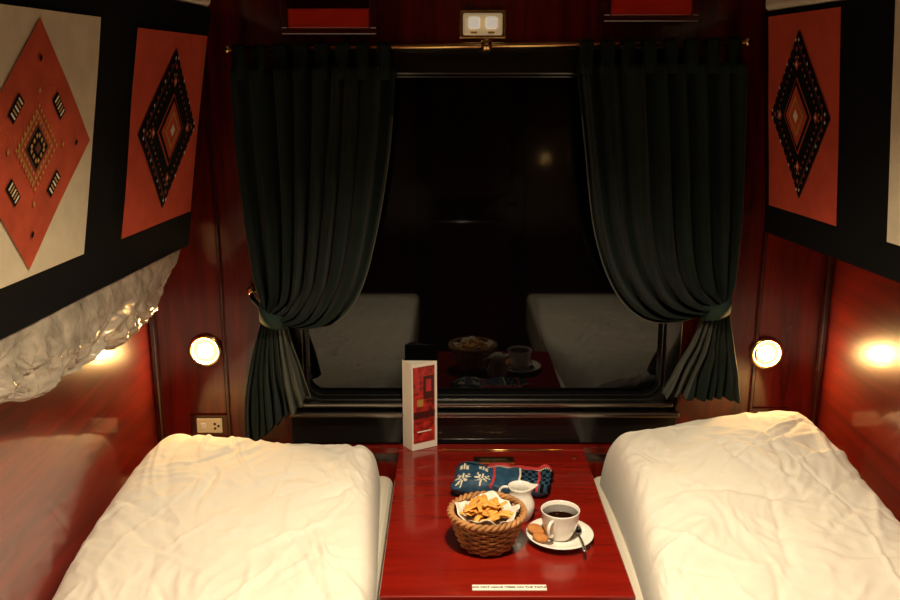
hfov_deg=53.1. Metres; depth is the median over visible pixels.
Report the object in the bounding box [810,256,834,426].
trim
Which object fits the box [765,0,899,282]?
bunk
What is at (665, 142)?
curtain
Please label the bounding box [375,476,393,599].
bed
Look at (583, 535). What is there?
saucer
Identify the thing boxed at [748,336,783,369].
reading lamp
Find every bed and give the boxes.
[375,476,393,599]
[594,476,643,599]
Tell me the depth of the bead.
2.54 m
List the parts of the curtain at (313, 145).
tieback knob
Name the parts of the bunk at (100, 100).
mattress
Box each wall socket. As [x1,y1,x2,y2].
[190,414,227,435]
[752,407,788,413]
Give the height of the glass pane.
0.950 m
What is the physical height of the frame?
1.000 m
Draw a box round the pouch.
[450,461,553,496]
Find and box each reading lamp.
[188,333,222,366]
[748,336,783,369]
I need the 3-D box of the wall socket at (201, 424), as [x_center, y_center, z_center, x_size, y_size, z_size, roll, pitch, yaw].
[-0.682,0.356,2.555,0.110,0.066,0.015,0,14,0]
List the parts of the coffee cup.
handle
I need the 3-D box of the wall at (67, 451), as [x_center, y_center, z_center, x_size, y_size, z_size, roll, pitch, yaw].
[-0.855,0.370,1.036,0.050,2.300,3.130,0,14,0]
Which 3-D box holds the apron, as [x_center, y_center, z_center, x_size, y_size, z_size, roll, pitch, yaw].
[0.095,0.366,2.556,1.090,0.080,0.018,0,14,0]
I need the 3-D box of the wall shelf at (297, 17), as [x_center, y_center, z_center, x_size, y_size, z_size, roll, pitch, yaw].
[-0.297,-0.786,2.226,0.235,0.254,0.100,0,14,0]
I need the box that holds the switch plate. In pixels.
[459,9,505,38]
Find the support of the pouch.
on the folding table
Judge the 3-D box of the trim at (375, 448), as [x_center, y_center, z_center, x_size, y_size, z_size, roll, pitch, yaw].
[0.105,0.423,2.564,1.870,0.025,0.030,0,14,0]
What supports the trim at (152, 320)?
attached to the wall at (794, 276)
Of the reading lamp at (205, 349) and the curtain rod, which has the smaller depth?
the curtain rod
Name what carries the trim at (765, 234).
attached to the wall at (794, 276)
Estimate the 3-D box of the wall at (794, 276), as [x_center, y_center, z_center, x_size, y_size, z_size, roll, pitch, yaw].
[0.105,0.000,2.515,1.870,2.300,0.080,0,14,0]
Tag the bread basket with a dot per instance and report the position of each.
(485, 524)
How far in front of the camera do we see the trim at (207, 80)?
2.42 m
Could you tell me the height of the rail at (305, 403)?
0.012 m
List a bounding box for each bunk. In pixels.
[0,0,210,403]
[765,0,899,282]
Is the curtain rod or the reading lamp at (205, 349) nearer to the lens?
the curtain rod
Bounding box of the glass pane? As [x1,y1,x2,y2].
[308,78,660,390]
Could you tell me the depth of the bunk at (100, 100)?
1.67 m
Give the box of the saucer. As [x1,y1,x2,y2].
[526,518,593,551]
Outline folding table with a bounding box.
[379,444,635,599]
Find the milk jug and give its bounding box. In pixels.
[498,480,537,522]
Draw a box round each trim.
[148,312,164,442]
[205,47,231,437]
[282,443,612,453]
[748,222,767,412]
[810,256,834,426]
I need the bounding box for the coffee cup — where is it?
[541,500,579,541]
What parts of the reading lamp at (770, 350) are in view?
bulb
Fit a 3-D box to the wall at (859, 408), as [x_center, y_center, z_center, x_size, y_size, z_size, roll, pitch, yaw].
[1.065,0.370,1.036,0.050,2.300,3.130,0,14,0]
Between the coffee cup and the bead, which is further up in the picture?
the bead
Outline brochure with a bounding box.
[402,360,436,450]
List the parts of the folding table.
latch plate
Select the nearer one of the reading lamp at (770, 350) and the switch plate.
the switch plate
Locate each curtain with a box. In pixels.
[229,42,395,440]
[577,37,747,402]
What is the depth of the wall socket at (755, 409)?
2.54 m
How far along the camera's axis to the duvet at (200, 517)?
2.01 m
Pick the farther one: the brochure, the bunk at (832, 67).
the brochure
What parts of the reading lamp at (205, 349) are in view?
bulb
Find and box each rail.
[288,410,679,417]
[303,401,672,406]
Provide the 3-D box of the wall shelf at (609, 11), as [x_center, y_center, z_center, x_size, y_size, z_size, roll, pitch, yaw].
[0.492,-0.816,2.218,0.235,0.254,0.100,0,14,0]
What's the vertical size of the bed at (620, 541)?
0.645 m
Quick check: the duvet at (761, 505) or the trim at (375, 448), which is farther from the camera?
the trim at (375, 448)
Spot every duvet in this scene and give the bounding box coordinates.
[52,434,380,599]
[600,410,899,599]
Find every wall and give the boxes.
[0,322,157,599]
[155,0,826,486]
[817,259,899,521]
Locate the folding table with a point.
(424, 558)
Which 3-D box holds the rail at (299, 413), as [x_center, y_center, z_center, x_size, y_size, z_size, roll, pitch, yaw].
[0.095,0.318,2.516,1.090,0.016,0.028,0,14,0]
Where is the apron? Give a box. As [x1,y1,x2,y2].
[291,418,676,442]
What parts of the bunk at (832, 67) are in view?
mattress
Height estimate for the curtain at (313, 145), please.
1.086 m
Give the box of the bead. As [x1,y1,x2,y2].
[304,75,664,395]
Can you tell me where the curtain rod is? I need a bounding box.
[223,36,751,53]
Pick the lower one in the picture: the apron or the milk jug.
the milk jug
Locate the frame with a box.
[287,47,699,409]
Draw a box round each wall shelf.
[280,0,379,35]
[597,0,700,23]
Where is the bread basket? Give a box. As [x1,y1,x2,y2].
[447,491,526,556]

